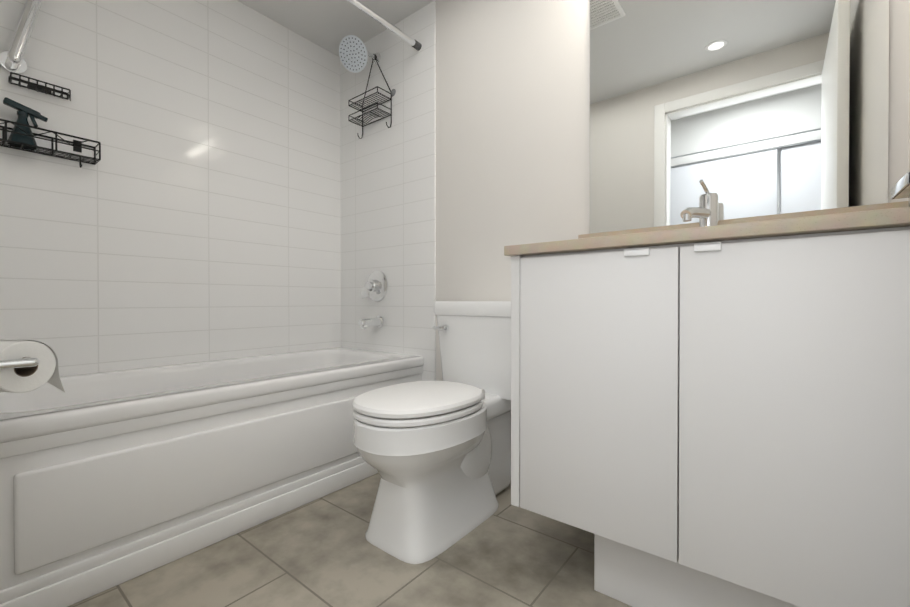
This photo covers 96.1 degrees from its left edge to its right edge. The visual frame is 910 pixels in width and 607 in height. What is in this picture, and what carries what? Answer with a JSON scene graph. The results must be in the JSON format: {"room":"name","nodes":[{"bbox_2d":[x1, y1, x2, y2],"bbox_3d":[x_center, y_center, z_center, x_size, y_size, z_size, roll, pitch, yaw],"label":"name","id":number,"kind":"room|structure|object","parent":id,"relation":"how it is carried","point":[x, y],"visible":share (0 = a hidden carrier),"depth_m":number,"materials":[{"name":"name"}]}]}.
{"room":"bathroom","nodes":[
{"label":"bathroom","id":0,"kind":"room"},
{"bbox_2d":[0,0,340,376],"bbox_3d":[-1.208,-0.363,1.905,0.100,2.240,1.750,0,0,38],"label":"tiled wall","id":1,"kind":"structure","parent":0,"point":[192,215],"depth_m":1.78,"materials":[{"name":"tile"}]},
{"bbox_2d":[0,0,42,73],"bbox_3d":[-1.479,-0.998,1.420,0.068,0.403,0.142,0,0,38],"label":"grab bar","id":2,"kind":"object","parent":1,"relation":"attached to","point":[12,60],"visible":1,"depth_m":1.39,"materials":[{"name":"silver metal"}]},
{"bbox_2d":[8,72,70,100],"bbox_3d":[-1.468,-0.761,1.449,0.051,0.044,0.152,0,0,38],"label":"shelf rack","id":3,"kind":"object","parent":1,"relation":"attached to","point":[37,87],"visible":1,"depth_m":1.45,"materials":[{"name":"black metal"}]},
{"bbox_2d":[0,97,100,167],"bbox_3d":[-1.468,-0.592,1.413,0.098,0.197,0.364,0,0,38],"label":"basket","id":4,"kind":"object","parent":1,"relation":"attached to","point":[22,136],"visible":1,"depth_m":1.41,"materials":[{"name":"black metal"}]},
{"bbox_2d":[3,97,47,149],"bbox_3d":[-1.480,-0.615,1.410,0.072,0.151,0.108,0,0,38],"label":"spray bottle","id":5,"kind":"object","parent":4,"relation":"on","point":[21,137],"depth_m":1.39,"materials":[{"name":"teal plastic"}]},
{"bbox_2d":[238,0,436,56],"bbox_3d":[-0.252,-1.518,1.142,2.538,0.080,1.750,0,0,38],"label":"ceiling","id":6,"kind":"structure","parent":0,"point":[329,25],"depth_m":2.11,"materials":[{"name":"paint"}]},
{"bbox_2d":[68,473,631,606],"bbox_3d":[-0.357,0.806,0.379,3.338,0.080,3.100,0,0,38],"label":"floor","id":7,"kind":"structure","parent":0,"point":[322,552],"depth_m":1.17,"materials":[{"name":"tile"}]},
{"bbox_2d":[0,347,423,606],"bbox_3d":[-0.892,0.513,1.673,0.685,0.490,1.524,0,0,38],"label":"bathtub","id":8,"kind":"object","parent":7,"relation":"on","point":[109,479],"visible":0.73,"depth_m":1.23,"materials":[{"name":"white ceramic"}]},
{"bbox_2d":[352,301,510,563],"bbox_3d":[-0.031,0.376,1.480,0.448,0.767,0.746,0,0,38],"label":"toilet","id":9,"kind":"object","parent":7,"relation":"on","point":[436,455],"visible":0.98,"depth_m":1.31,"materials":[{"name":"white ceramic"}]},
{"bbox_2d":[504,180,909,606],"bbox_3d":[0.638,0.201,1.081,0.847,1.121,0.553,0,0,38],"label":"bathroom vanity","id":10,"kind":"object","parent":7,"relation":"on","point":[709,409],"visible":1,"depth_m":0.83,"materials":[{"name":"laminate"}]},
{"bbox_2d":[340,0,435,380],"bbox_3d":[-0.394,-0.365,2.244,0.757,2.240,0.008,0,0,38],"label":"tiled wall","id":11,"kind":"structure","parent":0,"point":[387,202],"depth_m":2.18,"materials":[{"name":"tile"}]},
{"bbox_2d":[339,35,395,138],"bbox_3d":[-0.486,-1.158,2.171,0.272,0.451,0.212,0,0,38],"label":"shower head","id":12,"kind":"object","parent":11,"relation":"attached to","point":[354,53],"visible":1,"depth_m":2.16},
{"bbox_2d":[358,316,383,328],"bbox_3d":[-0.457,0.101,2.205,0.064,0.066,0.136,0,0,38],"label":"spout","id":13,"kind":"object","parent":11,"relation":"attached to","point":[377,321],"visible":1,"depth_m":2.19,"materials":[{"name":"silver metal"}]},
{"bbox_2d":[361,270,387,300],"bbox_3d":[-0.454,-0.098,2.241,0.172,0.172,0.072,0,0,38],"label":"valve","id":14,"kind":"object","parent":11,"relation":"attached to","point":[375,288],"visible":1,"depth_m":2.23,"materials":[{"name":"silver metal"}]},
{"bbox_2d":[436,0,909,411],"bbox_3d":[0.299,-0.362,1.765,2.438,2.240,0.100,0,0,38],"label":"wall","id":15,"kind":"structure","parent":0,"point":[512,122],"depth_m":1.75,"materials":[{"name":"paint"}]},
{"bbox_2d":[590,0,888,233],"bbox_3d":[0.810,-0.765,1.290,0.775,1.009,0.006,0,0,38],"label":"mirror","id":16,"kind":"object","parent":15,"relation":"attached to","point":[746,108],"visible":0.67,"depth_m":1.25,"materials":[{"name":"clear glass"}]},
{"bbox_2d":[908,49,909,206],"bbox_3d":[0.673,-0.353,0.354,0.100,2.240,1.650,0,0,38],"label":"wall","id":17,"kind":"structure","parent":0,"point":[909,118],"depth_m":1.03,"materials":[{"name":"paint"}]},
{"bbox_2d":[891,172,909,198],"bbox_3d":[0.999,-0.261,0.888,0.049,0.052,0.160,0,0,38],"label":"soap dish","id":18,"kind":"object","parent":17,"relation":"attached to","point":[900,188],"visible":1,"depth_m":0.90,"materials":[{"name":"white ceramic"}]},
{"bbox_3d":[-1.094,-0.356,0.776,1.480,2.240,0.120,0,0,38],"label":"wall","id":19,"kind":"structure","parent":0,"visible":0},
{"bbox_2d":[0,339,64,392],"bbox_3d":[-0.942,0.139,0.854,0.170,0.125,0.184,0,0,38],"label":"toilet paper holder","id":20,"kind":"object","parent":19,"relation":"attached to","point":[28,365],"visible":1,"depth_m":0.85,"materials":[{"name":"white paper"}]},
{"bbox_2d":[347,0,421,50],"bbox_3d":[-0.652,-1.291,1.467,0.035,0.035,1.520,0,0,38],"label":"shower rod","id":21,"kind":"object","parent":19,"relation":"attached to","point":[384,22],"visible":1,"depth_m":1.88,"materials":[{"name":"grey metal"}]}
]}

